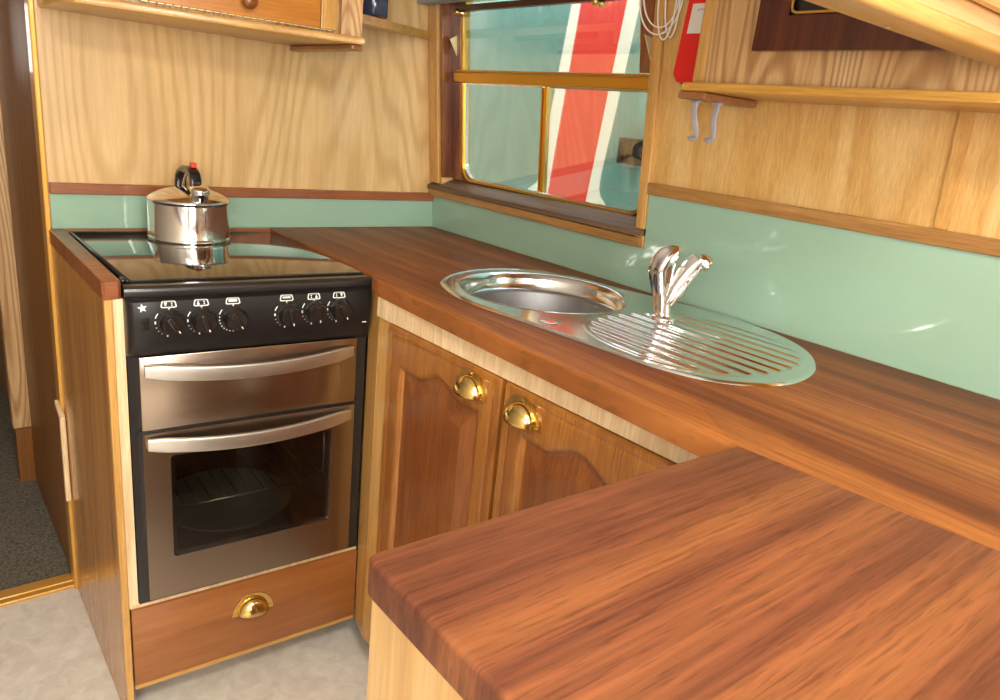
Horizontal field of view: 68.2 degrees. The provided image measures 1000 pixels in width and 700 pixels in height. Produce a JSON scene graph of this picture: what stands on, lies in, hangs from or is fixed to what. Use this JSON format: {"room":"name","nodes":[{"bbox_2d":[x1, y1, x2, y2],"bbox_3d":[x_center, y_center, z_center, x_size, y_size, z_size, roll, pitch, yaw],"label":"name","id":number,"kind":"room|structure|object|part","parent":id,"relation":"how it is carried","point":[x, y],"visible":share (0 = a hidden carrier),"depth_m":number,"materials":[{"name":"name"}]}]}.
{"room":"ship interior","nodes":[
{"label":"ship interior","id":0,"kind":"room"},
{"bbox_2d":[0,0,70,570],"bbox_3d":[-2.024,-0.758,2.906,0.048,1.985,3.095,-8,22,-38],"label":"door frame","id":1,"kind":"structure","parent":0,"point":[15,82],"depth_m":2.04,"materials":[{"name":"brown wood"}]},
{"bbox_2d":[0,101,30,428],"bbox_3d":[-1.519,-0.597,2.217,0.051,1.785,0.058,-8,22,-38],"label":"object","id":2,"kind":"structure","parent":1,"relation":"attached to","point":[10,315],"depth_m":2.34,"materials":[{"name":"brown wood"}]},
{"bbox_2d":[14,426,35,482],"bbox_3d":[-1.615,0.346,2.511,0.047,0.199,0.058,-8,22,-38],"label":"trim","id":3,"kind":"structure","parent":1,"relation":"attached to","point":[23,436],"depth_m":2.49,"materials":[{"name":"brown wood"}]},
{"bbox_2d":[24,0,77,588],"bbox_3d":[-1.070,-0.298,1.742,0.012,1.985,0.054,-8,22,-38],"label":"trim","id":4,"kind":"structure","parent":1,"relation":"attached to","point":[28,4],"depth_m":1.71,"materials":[{"name":"brown wood"}]},
{"bbox_2d":[54,400,71,501],"bbox_3d":[-1.119,0.258,1.889,0.014,0.262,0.062,-8,22,-38],"label":"handle","id":5,"kind":"object","parent":1,"relation":"attached to","point":[63,449],"visible":1,"depth_m":1.86,"materials":[{"name":"brown wood"}]},
{"bbox_3d":[-1.107,0.149,1.855,0.013,0.032,0.062,-8,22,-38],"label":"arm","id":6,"kind":"part","parent":5,"relation":"part of","materials":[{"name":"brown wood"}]},
{"bbox_2d":[0,384,368,699],"bbox_3d":[-0.859,0.774,1.773,2.140,0.032,7.200,-8,22,-38],"label":"floor","id":7,"kind":"structure","parent":0,"point":[50,649],"depth_m":1.83,"materials":[{"name":"plastic"}]},
{"bbox_2d":[0,573,73,606],"bbox_3d":[-1.560,0.687,1.744,0.968,0.014,0.065,-8,22,-38],"label":"trim","id":8,"kind":"structure","parent":7,"relation":"on","point":[32,590],"depth_m":1.98,"materials":[{"name":"gold metal"}]},
{"bbox_2d":[51,245,137,699],"bbox_3d":[-0.920,0.281,1.682,0.032,0.950,0.552,-8,22,-38],"label":"end panel","id":9,"kind":"object","parent":7,"relation":"on","point":[91,336],"visible":0.94,"depth_m":1.57,"materials":[{"name":"brown wood"}]},
{"bbox_2d":[49,229,120,299],"bbox_3d":[-0.874,-0.189,1.539,0.032,0.034,0.560,-8,22,-38],"label":"countertop","id":10,"kind":"structure","parent":9,"relation":"on","point":[107,286],"depth_m":1.45,"materials":[{"name":"brown wood"}]},
{"bbox_2d":[69,231,371,603],"bbox_3d":[-0.671,0.111,1.762,0.516,0.693,0.610,-7,21,-36],"label":"stove","id":11,"kind":"object","parent":7,"relation":"on","point":[245,354],"visible":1,"depth_m":1.56,"materials":[{"name":"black metal"}]},
{"bbox_2d":[140,317,149,330],"bbox_3d":[-0.651,-0.048,1.353,0.015,0.025,0.009,-7,21,-36],"label":"switch","id":12,"kind":"object","parent":11,"relation":"attached to","point":[144,321],"depth_m":1.35,"materials":[{"name":"black plastic"}]},
{"bbox_3d":[-0.607,-0.048,1.369,0.049,0.049,0.022,-41,41,-18],"label":"knob","id":13,"kind":"part","parent":11,"relation":"part of","materials":[{"name":"black plastic"}]},
{"bbox_2d":[145,162,230,244],"bbox_3d":[-0.754,-0.363,1.791,0.192,0.184,0.198,-8,22,-38],"label":"kettle","id":14,"kind":"object","parent":11,"relation":"on","point":[181,214],"visible":1,"depth_m":1.73,"materials":[{"name":"metal"}]},
{"bbox_3d":[-0.774,-0.418,1.803,0.031,0.069,0.051,-8,22,-38],"label":"handle","id":15,"kind":"part","parent":14,"relation":"part of","materials":[{"name":"black plastic"}]},
{"bbox_3d":[-0.734,-0.415,1.758,0.027,0.044,0.069,-8,22,-38],"label":"handle","id":16,"kind":"part","parent":14,"relation":"part of","materials":[{"name":"black plastic"}]},
{"bbox_3d":[-0.712,-0.348,1.744,0.057,0.077,0.069,-8,22,-38],"label":"spout","id":17,"kind":"part","parent":14,"relation":"part of","materials":[{"name":"metal"}]},
{"bbox_3d":[-0.561,-0.053,1.402,0.049,0.049,0.022,-29,36,-26],"label":"knob","id":18,"kind":"part","parent":11,"relation":"part of","materials":[{"name":"black plastic"}]},
{"bbox_2d":[74,233,362,293],"bbox_3d":[-0.659,-0.214,1.693,0.490,0.022,0.559,-8,22,-38],"label":"cooktop","id":19,"kind":"object","parent":11,"relation":"in","point":[142,265],"depth_m":1.60,"materials":[{"name":"black glass"}]},
{"bbox_3d":[-0.514,-0.059,1.436,0.049,0.049,0.022,-39,41,-19],"label":"knob","id":20,"kind":"part","parent":11,"relation":"part of","materials":[{"name":"black plastic"}]},
{"bbox_3d":[-0.488,-0.129,1.488,0.493,0.024,0.039,-7,21,-36],"label":"rail","id":21,"kind":"part","parent":11,"relation":"part of","materials":[{"name":"black metal"}]},
{"bbox_3d":[-0.486,-0.062,1.494,0.490,0.115,0.036,-7,21,-36],"label":"control panel","id":22,"kind":"part","parent":11,"relation":"part of","materials":[{"name":"black metal"}]},
{"bbox_2d":[141,403,353,600],"bbox_3d":[-0.640,0.272,1.743,0.445,0.377,0.421,-8,22,-38],"label":"oven","id":23,"kind":"object","parent":11,"relation":"in","point":[209,527],"depth_m":1.67,"materials":[{"name":"silver metal"}]},
{"bbox_3d":[-0.509,0.064,1.540,0.445,0.151,0.015,-7,21,-36],"label":"grill door","id":24,"kind":"part","parent":11,"relation":"part of","materials":[{"name":"metal"}]},
{"bbox_3d":[-0.492,0.032,1.508,0.425,0.041,0.033,-7,21,-36],"label":"handle","id":25,"kind":"part","parent":11,"relation":"part of","materials":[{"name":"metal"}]},
{"bbox_3d":[-0.426,-0.069,1.499,0.049,0.049,0.022,-18,31,-31],"label":"knob","id":26,"kind":"part","parent":11,"relation":"part of","materials":[{"name":"black plastic"}]},
{"bbox_3d":[-0.380,-0.077,1.531,0.049,0.049,0.022,-16,30,-32],"label":"knob","id":27,"kind":"part","parent":11,"relation":"part of","materials":[{"name":"black plastic"}]},
{"bbox_3d":[-0.335,-0.083,1.563,0.049,0.049,0.022,-34,39,-23],"label":"knob","id":28,"kind":"part","parent":11,"relation":"part of","materials":[{"name":"black plastic"}]},
{"bbox_2d":[130,546,356,689],"bbox_3d":[-0.693,0.549,1.873,0.510,0.210,0.483,-7,21,-36],"label":"drawer","id":29,"kind":"object","parent":7,"relation":"on","point":[173,636],"visible":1,"depth_m":1.69,"materials":[{"name":"brown wood"}]},
{"bbox_3d":[-0.568,0.512,1.692,0.510,0.009,0.012,-7,21,-36],"label":"rail","id":30,"kind":"part","parent":29,"relation":"part of","materials":[{"name":"brown wood"}]},
{"bbox_3d":[-0.561,0.587,1.688,0.072,0.038,0.027,-7,21,-36],"label":"handle","id":31,"kind":"part","parent":29,"relation":"part of","materials":[{"name":"gold metal"}]},
{"bbox_2d":[366,600,462,699],"bbox_3d":[0.275,0.737,0.609,0.480,0.952,0.779,-8,22,-38],"label":"base cabinet","id":32,"kind":"object","parent":7,"relation":"on","point":[397,670],"visible":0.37,"depth_m":0.58,"materials":[{"name":"brown wood"}]},
{"bbox_2d":[368,446,999,699],"bbox_3d":[0.345,0.268,0.471,0.534,0.032,0.804,-8,22,-38],"label":"countertop","id":33,"kind":"structure","parent":32,"relation":"on","point":[735,573],"depth_m":0.58,"materials":[{"name":"brown wood"}]},
{"bbox_2d":[354,288,698,644],"bbox_3d":[0.146,0.428,1.571,0.568,0.948,0.967,-8,22,-38],"label":"base cabinet","id":34,"kind":"object","parent":7,"relation":"on","point":[456,434],"visible":0.39,"depth_m":1.40,"materials":[{"name":"brown wood"}]},
{"bbox_3d":[-0.292,0.293,1.722,0.032,0.868,0.133,-4,20,-29],"label":"filler post","id":35,"kind":"part","parent":34,"relation":"part of","materials":[{"name":"brown wood"}]},
{"bbox_3d":[-0.152,0.377,1.528,0.007,0.680,0.246,-9,22,-39],"label":"door panel","id":36,"kind":"part","parent":34,"relation":"part of","materials":[{"name":"brown wood"}]},
{"bbox_3d":[-0.151,0.381,1.531,0.013,0.808,0.369,-9,22,-39],"label":"door frame","id":37,"kind":"part","parent":34,"relation":"part of","materials":[{"name":"brown wood"}]},
{"bbox_3d":[-0.064,0.063,1.333,0.027,0.036,0.072,-9,22,-39],"label":"handle","id":38,"kind":"part","parent":34,"relation":"part of","materials":[{"name":"gold metal"}]},
{"bbox_3d":[0.027,0.105,1.232,0.027,0.036,0.072,-9,22,-39],"label":"handle","id":39,"kind":"part","parent":34,"relation":"part of","materials":[{"name":"gold metal"}]},
{"bbox_3d":[0.033,0.034,1.267,0.028,0.042,0.893,-9,22,-39],"label":"rail","id":40,"kind":"part","parent":34,"relation":"part of","materials":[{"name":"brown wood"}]},
{"bbox_3d":[0.089,0.486,1.258,0.007,0.680,0.245,-9,22,-39],"label":"door panel","id":41,"kind":"part","parent":34,"relation":"part of","materials":[{"name":"brown wood"}]},
{"bbox_3d":[0.090,0.490,1.261,0.013,0.808,0.367,-9,22,-39],"label":"door frame","id":42,"kind":"part","parent":34,"relation":"part of","materials":[{"name":"brown wood"}]},
{"bbox_2d":[270,226,999,550],"bbox_3d":[0.474,0.084,1.120,0.582,0.036,2.999,-8,22,-38],"label":"countertop","id":43,"kind":"structure","parent":34,"relation":"on","point":[925,449],"depth_m":1.07,"materials":[{"name":"brown wood"}]},
{"bbox_2d":[440,268,815,386],"bbox_3d":[0.216,0.002,1.497,0.481,0.166,0.833,-8,22,-38],"label":"sink","id":44,"kind":"object","parent":43,"relation":"in","point":[701,344],"visible":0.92,"depth_m":1.39,"materials":[{"name":"metal"}]},
{"bbox_3d":[0.085,-0.035,1.637,0.334,0.127,0.334,-8,22,-38],"label":"bowl","id":45,"kind":"part","parent":44,"relation":"part of","materials":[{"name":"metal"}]},
{"bbox_2d":[648,245,713,321],"bbox_3d":[0.347,-0.131,1.450,0.120,0.148,0.054,6,17,0],"label":"mixer tap","id":46,"kind":"object","parent":43,"relation":"on","point":[668,284],"visible":1,"depth_m":1.43,"materials":[{"name":"silver metal"}]},
{"bbox_3d":[0.358,-0.136,1.444,0.073,0.109,0.041,8,17,5],"label":"spout","id":47,"kind":"part","parent":46,"relation":"part of","materials":[{"name":"silver metal"}]},
{"bbox_3d":[0.395,-0.169,1.427,0.033,0.035,0.030,9,17,9],"label":"spout","id":48,"kind":"part","parent":46,"relation":"part of","materials":[{"name":"silver metal"}]},
{"bbox_2d":[34,0,432,511],"bbox_3d":[-0.643,-0.358,2.084,1.095,1.985,0.045,-8,22,-38],"label":"wall","id":49,"kind":"structure","parent":0,"point":[124,102],"depth_m":1.91,"materials":[{"name":"brown wood"}]},
{"bbox_2d":[64,227,270,232],"bbox_3d":[-0.834,-0.296,1.899,0.496,0.034,0.022,-8,22,-38],"label":"countertop","id":50,"kind":"structure","parent":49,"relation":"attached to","point":[237,229],"depth_m":1.83,"materials":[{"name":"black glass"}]},
{"bbox_2d":[37,0,364,51],"bbox_3d":[-0.631,-0.933,1.579,0.598,0.474,0.370,-8,22,-38],"label":"upper cabinet","id":51,"kind":"object","parent":49,"relation":"attached to","point":[303,25],"visible":1,"depth_m":1.61,"materials":[{"name":"brown wood"}]},
{"bbox_3d":[-0.541,-0.909,1.501,0.367,0.420,0.015,-5,20,-32],"label":"door panel","id":52,"kind":"part","parent":51,"relation":"part of","materials":[{"name":"orange wood"}]},
{"bbox_3d":[-0.526,-0.732,1.548,0.033,0.033,0.032,-5,20,-32],"label":"knob","id":53,"kind":"part","parent":51,"relation":"part of","materials":[{"name":"brown wood"}]},
{"bbox_2d":[49,193,431,228],"bbox_3d":[-0.632,-0.382,2.049,1.064,0.081,0.006,-8,22,-38],"label":"backsplash","id":54,"kind":"structure","parent":49,"relation":"attached to","point":[67,210],"depth_m":2.04,"materials":[{"name":"green glass"}]},
{"bbox_2d":[49,182,432,200],"bbox_3d":[-0.623,-0.431,2.030,1.066,0.025,0.014,-8,22,-38],"label":"trim","id":55,"kind":"structure","parent":49,"relation":"attached to","point":[54,187],"depth_m":1.99,"materials":[{"name":"brown wood"}]},
{"bbox_2d":[362,14,428,38],"bbox_3d":[-0.279,-0.850,1.964,0.404,0.059,0.286,-8,22,-38],"label":"corner shelf","id":56,"kind":"object","parent":49,"relation":"attached to","point":[370,22],"visible":0.24,"depth_m":1.97,"materials":[{"name":"brown wood"}]},
{"bbox_2d":[363,0,388,18],"bbox_3d":[-0.347,-0.936,1.958,0.103,0.092,0.081,4,17,-6],"label":"mug","id":57,"kind":"object","parent":56,"relation":"on","point":[375,8],"visible":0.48,"depth_m":1.94,"materials":[{"name":"blue ceramic"}]},
{"bbox_2d":[428,4,440,183],"bbox_3d":[-0.194,-0.911,2.177,0.091,0.819,0.048,-8,22,-38],"label":"trim","id":58,"kind":"structure","parent":49,"relation":"attached to","point":[433,10],"depth_m":2.22,"materials":[{"name":"brown wood"}]},
{"bbox_2d":[435,0,999,399],"bbox_3d":[1.045,-0.208,0.802,0.161,1.180,4.000,-8,22,-38],"label":"wall","id":59,"kind":"structure","parent":0,"point":[880,163],"depth_m":1.32,"materials":[{"name":"brown wood"}]},
{"bbox_2d":[427,0,655,247],"bbox_3d":[0.089,-0.651,1.943,0.117,0.600,0.891,-8,22,-38],"label":"window","id":60,"kind":"structure","parent":59,"relation":"in","point":[457,77],"depth_m":2.00,"materials":[{"name":"brown wood"}]},
{"bbox_2d":[417,0,472,4],"bbox_3d":[-0.133,-0.987,2.026,0.042,0.055,0.296,-8,22,-38],"label":"roller blind","id":61,"kind":"object","parent":60,"relation":"attached to","point":[424,2],"visible":1,"depth_m":2.08,"materials":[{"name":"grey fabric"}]},
{"bbox_3d":[-0.115,-0.958,2.096,0.032,0.020,0.020,-8,22,-38],"label":"catch knob","id":62,"kind":"part","parent":60,"relation":"part of","materials":[{"name":"gold metal"}]},
{"bbox_3d":[0.053,-0.376,2.024,0.019,0.022,0.888,-8,22,-38],"label":"sill rail","id":63,"kind":"part","parent":60,"relation":"part of","materials":[{"name":"brown wood"}]},
{"bbox_3d":[0.098,-0.881,1.870,0.018,0.016,0.716,-8,22,-38],"label":"hopper rail","id":64,"kind":"part","parent":60,"relation":"part of","materials":[{"name":"brown wood"}]},
{"bbox_3d":[0.084,-0.406,2.018,0.038,0.036,0.813,-8,22,-38],"label":"sill","id":65,"kind":"part","parent":60,"relation":"part of","materials":[{"name":"brown wood"}]},
{"bbox_3d":[0.124,-0.672,1.925,0.079,0.538,0.739,-8,22,-38],"label":"frame","id":66,"kind":"part","parent":60,"relation":"part of","materials":[{"name":"gold metal"}]},
{"bbox_3d":[0.225,-0.798,1.694,0.032,0.020,0.020,-8,22,-38],"label":"catch knob","id":67,"kind":"part","parent":60,"relation":"part of","materials":[{"name":"gold metal"}]},
{"bbox_3d":[0.101,-0.803,1.895,0.032,0.164,0.726,-8,22,-38],"label":"hopper frame","id":68,"kind":"part","parent":60,"relation":"part of","materials":[{"name":"brown wood"}]},
{"bbox_2d":[635,0,667,247],"bbox_3d":[0.333,-0.644,1.560,0.094,0.860,0.026,-8,22,-38],"label":"trim","id":69,"kind":"structure","parent":59,"relation":"attached to","point":[657,43],"depth_m":1.61,"materials":[{"name":"brown wood"}]},
{"bbox_2d":[639,0,682,39],"bbox_3d":[0.329,-0.717,1.500,0.029,0.164,0.111,-8,22,-38],"label":"cord","id":70,"kind":"object","parent":59,"relation":"hanging from","point":[680,2],"visible":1,"depth_m":1.51,"materials":[{"name":"white plastic"}]},
{"bbox_2d":[673,0,705,84],"bbox_3d":[0.418,-0.652,1.423,0.059,0.268,0.165,-8,22,-38],"label":"case","id":71,"kind":"object","parent":59,"relation":"attached to","point":[684,67],"visible":0.41,"depth_m":1.47,"materials":[{"name":"red plastic"}]},
{"bbox_2d":[432,195,999,399],"bbox_3d":[0.742,-0.054,1.219,0.027,0.221,3.093,-8,22,-38],"label":"backsplash","id":72,"kind":"structure","parent":59,"relation":"attached to","point":[929,311],"depth_m":1.39,"materials":[{"name":"green glass"}]},
{"bbox_2d":[647,183,999,256],"bbox_3d":[1.047,-0.027,0.811,0.016,0.026,2.305,-8,22,-38],"label":"trim","id":73,"kind":"structure","parent":59,"relation":"attached to","point":[930,236],"depth_m":1.32,"materials":[{"name":"brown wood"}]},
{"bbox_2d":[678,0,999,112],"bbox_3d":[0.658,-0.488,0.584,0.757,0.569,1.522,-8,22,-38],"label":"upper cabinet","id":74,"kind":"object","parent":59,"relation":"attached to","point":[944,55],"visible":1,"depth_m":1.11,"materials":[{"name":"brown wood"}]},
{"bbox_2d":[687,100,701,140],"bbox_3d":[0.357,-0.422,1.360,0.026,0.072,0.030,-8,22,-38],"label":"hook","id":75,"kind":"object","parent":74,"relation":"attached to","point":[694,115],"visible":1,"depth_m":1.36,"materials":[{"name":"grey plastic"}]},
{"bbox_2d":[704,102,723,142],"bbox_3d":[0.393,-0.419,1.362,0.026,0.072,0.018,-8,22,-38],"label":"hook","id":76,"kind":"object","parent":74,"relation":"attached to","point":[717,105],"visible":1,"depth_m":1.36,"materials":[{"name":"grey plastic"}]},
{"bbox_3d":[0.648,-0.641,0.927,0.005,0.391,0.524,-8,22,-38],"label":"dark panel","id":77,"kind":"part","parent":74,"relation":"part of","materials":[{"name":"black ceramic"}]},
{"bbox_2d":[681,82,999,112],"bbox_3d":[0.858,-0.269,0.841,0.177,0.015,1.522,-8,22,-38],"label":"shelf","id":78,"kind":"object","parent":74,"relation":"attached to","point":[984,97],"depth_m":1.12,"materials":[{"name":"brown wood"}]},
{"bbox_3d":[0.624,-0.623,0.952,0.016,0.443,0.580,-8,22,-38],"label":"dark frame","id":79,"kind":"part","parent":74,"relation":"part of","materials":[{"name":"brown wood"}]},
{"bbox_3d":[0.434,-0.331,0.752,0.580,0.018,0.048,-8,22,-38],"label":"rail","id":80,"kind":"part","parent":74,"relation":"part of","materials":[{"name":"brown wood"}]},
{"bbox_3d":[0.454,-0.579,0.683,0.580,0.496,0.020,-8,22,-38],"label":"door panel","id":81,"kind":"part","parent":74,"relation":"part of","materials":[{"name":"brown wood"}]},
{"bbox_2d":[934,111,976,229],"bbox_3d":[0.724,-0.409,1.123,0.048,0.450,0.022,-8,22,-38],"label":"trim","id":82,"kind":"structure","parent":59,"relation":"attached to","point":[966,120],"depth_m":1.17,"materials":[{"name":"brown wood"}]},
{"label":"outside","id":83,"kind":"structure","parent":0,"visible":0},
{"bbox_2d":[469,0,646,210],"bbox_3d":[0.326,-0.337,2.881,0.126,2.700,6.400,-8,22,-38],"label":"window glass","id":84,"kind":"object","parent":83,"point":[595,148],"visible":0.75,"depth_m":2.85,"materials":[{"name":"clear glass"}]}
]}

